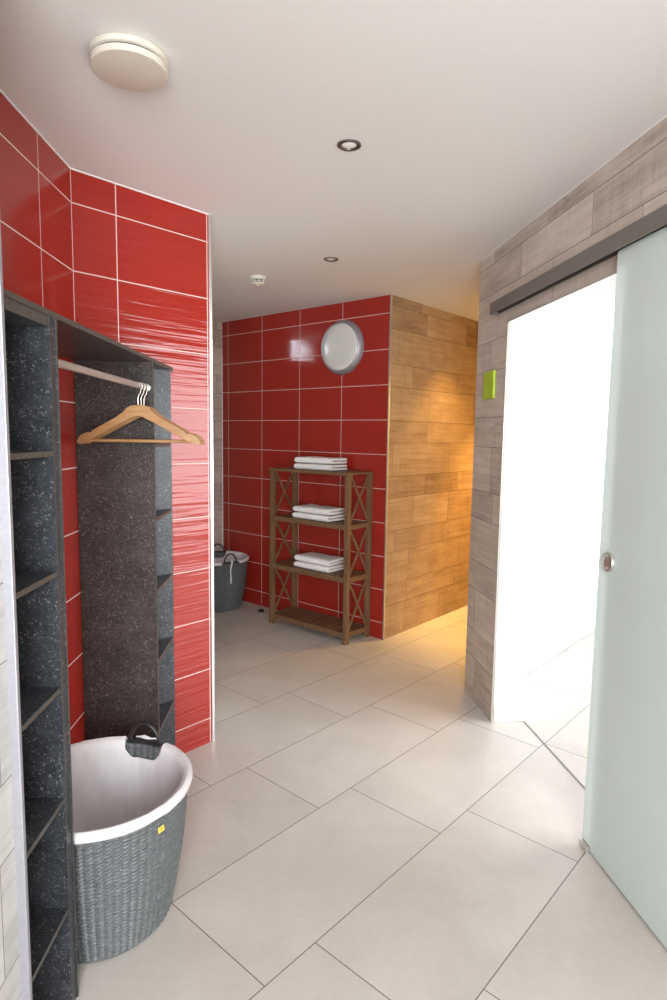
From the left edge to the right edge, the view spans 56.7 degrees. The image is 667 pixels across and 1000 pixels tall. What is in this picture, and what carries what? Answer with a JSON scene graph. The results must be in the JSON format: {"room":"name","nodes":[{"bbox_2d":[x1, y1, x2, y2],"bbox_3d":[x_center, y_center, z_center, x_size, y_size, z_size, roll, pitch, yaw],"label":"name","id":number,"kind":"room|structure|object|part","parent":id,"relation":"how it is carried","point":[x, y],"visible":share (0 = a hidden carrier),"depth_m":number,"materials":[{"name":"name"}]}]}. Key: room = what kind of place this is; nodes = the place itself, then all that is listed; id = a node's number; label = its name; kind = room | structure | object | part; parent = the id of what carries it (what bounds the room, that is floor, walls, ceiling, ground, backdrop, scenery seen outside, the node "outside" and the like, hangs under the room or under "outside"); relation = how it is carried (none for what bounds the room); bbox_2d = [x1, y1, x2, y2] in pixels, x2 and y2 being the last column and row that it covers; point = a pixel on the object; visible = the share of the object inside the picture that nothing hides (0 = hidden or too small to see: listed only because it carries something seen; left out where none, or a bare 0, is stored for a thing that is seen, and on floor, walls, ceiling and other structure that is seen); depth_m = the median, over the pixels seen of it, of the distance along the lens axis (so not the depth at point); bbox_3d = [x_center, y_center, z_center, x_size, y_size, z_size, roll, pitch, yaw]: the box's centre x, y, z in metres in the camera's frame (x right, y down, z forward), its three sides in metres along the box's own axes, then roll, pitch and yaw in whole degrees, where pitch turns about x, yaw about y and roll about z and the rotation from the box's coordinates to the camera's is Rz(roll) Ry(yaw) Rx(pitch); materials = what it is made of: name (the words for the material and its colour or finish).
{"room":"changing room","nodes":[
{"label":"changing room","id":0,"kind":"room"},
{"bbox_2d":[0,521,20,999],"bbox_3d":[-0.778,0.322,-0.563,0.360,2.498,3.624,1,6,-2],"label":"wall","id":1,"kind":"structure","parent":0,"point":[10,985],"depth_m":1.26,"materials":[{"name":"brown wood"}]},
{"bbox_2d":[0,223,31,999],"bbox_3d":[-0.654,0.131,1.238,0.028,2.498,0.012,1,6,-2],"label":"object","id":2,"kind":"structure","parent":1,"relation":"attached to","point":[6,516],"depth_m":1.25,"materials":[{"name":"metal"}]},
{"bbox_2d":[0,92,84,743],"bbox_3d":[-1.043,0.061,1.836,0.120,2.498,1.241,1,6,-2],"label":"wall","id":3,"kind":"structure","parent":0,"point":[36,222],"depth_m":2.16,"materials":[{"name":"red tile"}]},
{"bbox_2d":[0,89,70,168],"bbox_3d":[-0.964,-1.181,1.731,0.005,0.004,1.191,1,6,-2],"label":"trim","id":4,"kind":"structure","parent":3,"relation":"attached to","point":[3,94],"depth_m":2.01,"materials":[{"name":"white paint"}]},
{"bbox_2d":[70,169,211,753],"bbox_3d":[-0.817,-0.029,2.711,0.060,2.498,0.637,6,8,42],"label":"wall","id":5,"kind":"structure","parent":0,"point":[140,260],"depth_m":2.73,"materials":[{"name":"red tile"}]},
{"bbox_2d":[71,168,208,214],"bbox_3d":[-0.775,-1.266,2.558,0.005,0.004,0.637,6,8,42],"label":"trim","id":6,"kind":"structure","parent":5,"relation":"attached to","point":[71,168],"depth_m":2.52,"materials":[{"name":"white paint"}]},
{"bbox_2d":[208,214,214,740],"bbox_3d":[-0.584,-0.050,2.936,0.025,2.498,0.018,6,8,42],"label":"trim","id":7,"kind":"structure","parent":5,"relation":"attached to","point":[209,215],"depth_m":2.92,"materials":[{"name":"metal"}]},
{"bbox_2d":[212,321,222,550],"bbox_3d":[-1.652,-0.289,5.034,0.120,2.498,1.805,6,8,40],"label":"wall","id":8,"kind":"structure","parent":0,"point":[216,326],"depth_m":5.61,"materials":[{"name":"grey wood"}]},
{"bbox_2d":[222,295,389,638],"bbox_3d":[-0.276,-0.279,5.123,1.852,2.498,0.120,6,8,40],"label":"wall","id":9,"kind":"structure","parent":0,"point":[281,403],"depth_m":5.00,"materials":[{"name":"red tile"}]},
{"bbox_2d":[321,320,363,374],"bbox_3d":[0.051,-1.147,4.642,0.406,0.406,0.054,6,8,40],"label":"wall lamp","id":10,"kind":"object","parent":9,"relation":"attached to","point":[342,345],"visible":1,"depth_m":4.60,"materials":[{"name":"metal"}]},
{"bbox_2d":[322,323,356,369],"bbox_3d":[0.042,-1.146,4.631,0.343,0.343,0.024,6,8,40],"label":"diffuser","id":11,"kind":"object","parent":10,"relation":"attached to","point":[339,342],"depth_m":4.61,"materials":[{"name":"grey"}]},
{"bbox_2d":[0,0,666,321],"bbox_3d":[0.519,-1.312,2.675,8.200,0.100,10.800,1,6,0],"label":"ceiling","id":12,"kind":"structure","parent":0,"point":[470,119],"depth_m":1.92,"materials":[{"name":"paint"}]},
{"bbox_2d":[88,32,168,91],"bbox_3d":[-0.536,-1.144,1.623,0.202,0.040,0.202,1,6,0],"label":"valve","id":13,"kind":"object","parent":12,"relation":"attached to","point":[126,61],"visible":1,"depth_m":1.59,"materials":[{"name":"beige plastic"}]},
{"bbox_2d":[250,275,265,285],"bbox_3d":[-0.477,-1.380,3.910,0.104,0.056,0.104,1,6,0],"label":"smoke detector","id":14,"kind":"object","parent":12,"relation":"attached to","point":[257,280],"visible":1,"depth_m":3.88,"materials":[{"name":"beige plastic"}]},
{"bbox_2d":[324,257,337,261],"bbox_3d":[-0.014,-1.353,3.482,0.082,0.006,0.082,1,6,0],"label":"recessed light","id":15,"kind":"object","parent":12,"relation":"in","point":[328,259],"visible":1,"depth_m":3.48,"materials":[{"name":"silver metal"}]},
{"bbox_2d":[337,139,360,150],"bbox_3d":[0.053,-1.204,2.103,0.082,0.006,0.082,1,6,0],"label":"recessed light","id":16,"kind":"object","parent":12,"relation":"in","point":[347,144],"visible":1,"depth_m":2.10,"materials":[{"name":"silver metal"}]},
{"bbox_2d":[76,600,666,999],"bbox_3d":[0.482,1.261,2.950,8.200,0.080,10.800,1,6,0],"label":"floor","id":17,"kind":"structure","parent":0,"point":[357,825],"depth_m":2.31,"materials":[{"name":"tile"}]},
{"bbox_2d":[3,288,175,999],"bbox_3d":[-0.844,0.393,2.058,0.303,1.798,1.515,1,6,-2],"label":"wardrobe","id":18,"kind":"object","parent":17,"relation":"on","point":[125,488],"visible":0.86,"depth_m":1.74,"materials":[{"name":"stone"}]},
{"bbox_3d":[-0.816,0.479,1.318,0.296,1.785,0.013,1,6,0],"label":"panel","id":19,"kind":"part","parent":18,"relation":"part of","materials":[{"name":"stone"}]},
{"bbox_3d":[-0.810,-0.408,1.337,0.301,0.025,0.213,1,6,0],"label":"rail","id":20,"kind":"part","parent":18,"relation":"part of","materials":[{"name":"wood"}]},
{"bbox_2d":[10,450,52,459],"bbox_3d":[-0.814,-0.101,1.370,0.302,0.013,0.212,1,6,0],"label":"shelf","id":21,"kind":"object","parent":18,"relation":"attached to","point":[14,454],"depth_m":1.41,"materials":[{"name":"laminate"}]},
{"bbox_2d":[15,571,56,598],"bbox_3d":[-0.818,0.190,1.401,0.302,0.013,0.212,1,6,0],"label":"shelf","id":22,"kind":"object","parent":18,"relation":"attached to","point":[26,581],"depth_m":1.43,"materials":[{"name":"laminate"}]},
{"bbox_2d":[20,687,60,731],"bbox_3d":[-0.822,0.481,1.432,0.302,0.013,0.212,1,6,0],"label":"shelf","id":23,"kind":"object","parent":18,"relation":"attached to","point":[34,700],"depth_m":1.47,"materials":[{"name":"stone"}]},
{"bbox_2d":[24,798,63,857],"bbox_3d":[-0.826,0.772,1.463,0.302,0.013,0.212,1,6,0],"label":"shelf","id":24,"kind":"object","parent":18,"relation":"attached to","point":[39,812],"depth_m":1.50,"materials":[{"name":"stone"}]},
{"bbox_2d":[29,908,67,982],"bbox_3d":[-0.831,1.072,1.495,0.302,0.013,0.212,1,6,0],"label":"shelf","id":25,"kind":"object","parent":18,"relation":"attached to","point":[45,923],"depth_m":1.53,"materials":[{"name":"stone"}]},
{"bbox_3d":[-0.831,-0.495,1.965,0.302,0.013,1.512,1,6,-2],"label":"panel","id":26,"kind":"part","parent":18,"relation":"part of","materials":[{"name":"stone"}]},
{"bbox_3d":[-0.703,-0.385,1.941,0.021,0.021,0.893,1,6,-2],"label":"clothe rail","id":27,"kind":"part","parent":18,"relation":"part of","materials":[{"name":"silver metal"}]},
{"bbox_3d":[-0.858,0.354,2.477,0.303,1.785,0.013,1,6,0],"label":"panel","id":28,"kind":"part","parent":18,"relation":"part of","materials":[{"name":"stone"}]},
{"bbox_2d":[77,381,200,445],"bbox_3d":[-0.715,-0.319,2.268,0.456,0.231,0.017,1,6,-1],"label":"clothes hanger","id":29,"kind":"object","parent":18,"relation":"hanging from","point":[132,411],"visible":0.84,"depth_m":2.27,"materials":[{"name":"brown wood"}]},
{"bbox_2d":[83,382,202,444],"bbox_3d":[-0.717,-0.323,2.308,0.456,0.231,0.018,1,6,-3],"label":"clothes hanger","id":30,"kind":"object","parent":18,"relation":"hanging from","point":[200,439],"visible":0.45,"depth_m":2.30,"materials":[{"name":"brown wood"}]},
{"bbox_2d":[88,383,204,444],"bbox_3d":[-0.718,-0.327,2.347,0.456,0.231,0.017,1,6,-2],"label":"clothes hanger","id":31,"kind":"object","parent":18,"relation":"hanging from","point":[155,410],"visible":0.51,"depth_m":2.35,"materials":[{"name":"brown wood"}]},
{"bbox_2d":[155,443,170,446],"bbox_3d":[-0.833,-0.230,2.576,0.261,0.013,0.308,1,6,0],"label":"shelf","id":32,"kind":"object","parent":18,"relation":"attached to","point":[156,444],"depth_m":2.58,"materials":[{"name":"stone"}]},
{"bbox_2d":[156,509,171,520],"bbox_3d":[-0.837,0.061,2.607,0.261,0.013,0.308,1,6,0],"label":"shelf","id":33,"kind":"object","parent":18,"relation":"attached to","point":[160,513],"depth_m":2.66,"materials":[{"name":"stone"}]},
{"bbox_2d":[157,573,172,592],"bbox_3d":[-0.841,0.352,2.638,0.261,0.013,0.308,1,6,0],"label":"shelf","id":34,"kind":"object","parent":18,"relation":"attached to","point":[162,578],"depth_m":2.69,"materials":[{"name":"stone"}]},
{"bbox_3d":[-0.857,0.335,2.654,0.011,1.785,0.387,6,8,42],"label":"panel","id":35,"kind":"part","parent":18,"relation":"part of","materials":[{"name":"stone"}]},
{"bbox_2d":[158,636,172,662],"bbox_3d":[-0.845,0.642,2.669,0.261,0.013,0.308,1,6,0],"label":"shelf","id":36,"kind":"object","parent":18,"relation":"attached to","point":[164,642],"depth_m":2.72,"materials":[{"name":"stone"}]},
{"bbox_2d":[159,700,173,731],"bbox_3d":[-0.850,0.943,2.701,0.261,0.013,0.308,1,6,0],"label":"shelf","id":37,"kind":"object","parent":18,"relation":"attached to","point":[165,706],"depth_m":2.75,"materials":[{"name":"stone"}]},
{"bbox_2d":[71,721,192,963],"bbox_3d":[-0.732,1.051,1.946,0.562,0.507,0.562,1,6,0],"label":"laundry basket","id":38,"kind":"object","parent":17,"relation":"on","point":[129,797],"visible":0.56,"depth_m":1.84,"materials":[{"name":"grey wicker"}]},
{"bbox_3d":[-0.661,0.817,2.170,0.133,0.090,0.026,2,6,15],"label":"handle","id":39,"kind":"part","parent":38,"relation":"part of","materials":[{"name":"black plastic"}]},
{"bbox_3d":[-0.658,0.840,2.187,0.090,0.016,0.014,3,6,19],"label":"draw cord","id":40,"kind":"part","parent":38,"relation":"part of","materials":[{"name":"white fabric"}]},
{"bbox_2d":[214,544,248,611],"bbox_3d":[-1.022,0.676,5.412,0.564,0.508,0.559,1,6,0],"label":"laundry basket","id":41,"kind":"object","parent":17,"relation":"on","point":[230,567],"visible":0.56,"depth_m":5.24,"materials":[{"name":"grey wicker"}]},
{"bbox_3d":[-1.054,0.440,5.644,0.133,0.090,0.026,0,6,-8],"label":"handle","id":42,"kind":"part","parent":41,"relation":"part of","materials":[{"name":"black plastic"}]},
{"bbox_3d":[-0.865,0.492,5.188,0.133,0.090,0.026,-4,8,-37],"label":"handle","id":43,"kind":"part","parent":41,"relation":"part of","materials":[{"name":"black plastic"}]},
{"bbox_3d":[-0.853,0.602,5.183,0.031,0.208,0.025,1,6,0],"label":"draw cord","id":44,"kind":"part","parent":41,"relation":"part of","materials":[{"name":"white fabric"}]},
{"bbox_2d":[257,609,264,613],"bbox_3d":[-0.614,0.942,5.241,0.062,0.034,0.062,1,6,0],"label":"door stop","id":45,"kind":"object","parent":17,"relation":"on","point":[260,611],"visible":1,"depth_m":5.22,"materials":[{"name":"black rubber"}]},
{"bbox_2d":[269,467,373,645],"bbox_3d":[-0.112,0.390,4.766,0.804,1.248,0.293,6,8,40],"label":"shelf rack","id":46,"kind":"object","parent":17,"relation":"on","point":[343,628],"visible":0.82,"depth_m":4.64,"materials":[{"name":"brown wood"}]},
{"bbox_3d":[-0.483,0.379,4.920,0.035,1.226,0.035,6,8,40],"label":"leg","id":47,"kind":"part","parent":46,"relation":"part of","materials":[{"name":"brown wood"}]},
{"bbox_3d":[-0.320,0.362,5.109,0.035,1.226,0.035,6,8,40],"label":"leg","id":48,"kind":"part","parent":46,"relation":"part of","materials":[{"name":"brown wood"}]},
{"bbox_2d":[292,512,343,521],"bbox_3d":[-0.114,0.120,4.728,0.368,0.046,0.210,6,8,42],"label":"towel","id":49,"kind":"object","parent":46,"relation":"on","point":[311,516],"visible":0.87,"depth_m":4.63,"materials":[{"name":"white fabric"}]},
{"bbox_2d":[293,504,344,514],"bbox_3d":[-0.111,0.071,4.726,0.364,0.046,0.207,6,8,41],"label":"towel","id":50,"kind":"object","parent":49,"relation":"on","point":[309,508],"visible":0.98,"depth_m":4.65,"materials":[{"name":"white fabric"}]},
{"bbox_2d":[294,561,343,572],"bbox_3d":[-0.108,0.500,4.769,0.354,0.046,0.215,6,8,40],"label":"towel","id":51,"kind":"object","parent":46,"relation":"on","point":[328,569],"visible":0.64,"depth_m":4.67,"materials":[{"name":"white fabric"}]},
{"bbox_2d":[294,552,343,565],"bbox_3d":[-0.104,0.452,4.766,0.351,0.046,0.210,6,8,39],"label":"towel","id":52,"kind":"object","parent":51,"relation":"on","point":[311,557],"visible":0.97,"depth_m":4.70,"materials":[{"name":"white fabric"}]},
{"bbox_2d":[294,463,346,470],"bbox_3d":[-0.100,-0.255,4.705,0.371,0.046,0.206,6,8,40],"label":"towel","id":53,"kind":"object","parent":46,"relation":"on","point":[310,466],"visible":0.92,"depth_m":4.62,"materials":[{"name":"white fabric"}]},
{"bbox_2d":[294,456,346,463],"bbox_3d":[-0.097,-0.304,4.704,0.364,0.045,0.200,6,8,39],"label":"towel","id":54,"kind":"object","parent":53,"relation":"on","point":[308,459],"visible":1,"depth_m":4.62,"materials":[{"name":"white fabric"}]},
{"bbox_3d":[0.097,0.441,4.425,0.035,1.226,0.035,6,8,40],"label":"leg","id":55,"kind":"part","parent":46,"relation":"part of","materials":[{"name":"brown wood"}]},
{"bbox_3d":[0.260,0.423,4.614,0.035,1.226,0.035,6,8,40],"label":"leg","id":56,"kind":"part","parent":46,"relation":"part of","materials":[{"name":"brown wood"}]},
{"bbox_2d":[523,721,584,788],"bbox_3d":[1.081,1.248,2.813,0.010,0.012,1.047,0,6,-7],"label":"trim","id":57,"kind":"structure","parent":17,"relation":"in","point":[528,726],"depth_m":2.95,"materials":[{"name":"grey metal"}]},
{"bbox_2d":[579,838,590,853],"bbox_3d":[0.940,1.283,2.297,0.030,0.026,0.055,0,6,-7],"label":"guide","id":58,"kind":"object","parent":17,"relation":"on","point":[582,843],"visible":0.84,"depth_m":2.29,"materials":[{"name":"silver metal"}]},
{"bbox_2d":[384,295,477,638],"bbox_3d":[1.713,-0.355,6.102,0.120,2.498,4.198,6,8,40],"label":"wall","id":59,"kind":"structure","parent":0,"point":[434,351],"depth_m":4.90,"materials":[{"name":"brown wood"}]},
{"bbox_2d":[382,295,392,639],"bbox_3d":[0.389,-0.201,4.482,0.011,2.498,0.013,6,8,40],"label":"trim","id":60,"kind":"structure","parent":59,"relation":"attached to","point":[390,329],"depth_m":4.47,"materials":[{"name":"silver metal"}]},
{"bbox_2d":[464,117,666,719],"bbox_3d":[1.251,0.223,0.632,0.187,2.498,6.050,0,6,-7],"label":"wall","id":61,"kind":"structure","parent":0,"point":[632,185],"depth_m":3.17,"materials":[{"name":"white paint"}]},
{"bbox_2d":[483,370,495,399],"bbox_3d":[0.837,-0.617,3.325,0.012,0.145,0.145,0,6,-7],"label":"sign","id":62,"kind":"object","parent":61,"relation":"attached to","point":[489,377],"visible":1,"depth_m":3.30,"materials":[{"name":"plastic"}]},
{"bbox_2d":[490,271,616,721],"bbox_3d":[0.922,0.202,2.683,0.017,2.094,1.051,0,6,-7],"label":"trim","id":63,"kind":"structure","parent":61,"relation":"attached to","point":[614,273],"depth_m":3.16,"materials":[{"name":"white metal"}]},
{"bbox_2d":[481,115,666,260],"bbox_3d":[1.178,-1.017,0.489,0.005,0.004,6.050,0,6,-7],"label":"trim","id":64,"kind":"structure","parent":61,"relation":"attached to","point":[666,115],"depth_m":2.34,"materials":[{"name":"white paint"}]},
{"bbox_2d":[490,204,666,315],"bbox_3d":[1.059,-0.780,1.287,0.048,0.060,3.903,0,6,-7],"label":"door track","id":65,"kind":"object","parent":61,"relation":"attached to","point":[609,247],"visible":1,"depth_m":2.27,"materials":[{"name":"grey metal"}]},
{"bbox_2d":[582,226,666,948],"bbox_3d":[1.025,0.278,1.675,0.052,2.140,1.090,0,6,-7],"label":"door","id":66,"kind":"structure","parent":65,"relation":"hanging from","point":[625,816],"depth_m":2.00,"materials":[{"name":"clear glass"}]},
{"bbox_3d":[0.951,0.215,2.140,0.012,0.068,0.068,0,6,-7],"label":"finger pull","id":67,"kind":"part","parent":66,"relation":"part of","materials":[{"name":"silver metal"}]},
{"bbox_2d":[527,301,613,672],"bbox_3d":[2.377,-0.258,5.287,0.180,2.498,4.600,6,8,40],"label":"wall","id":68,"kind":"structure","parent":0,"point":[577,344],"depth_m":4.30,"materials":[{"name":"white paint"}]}
]}

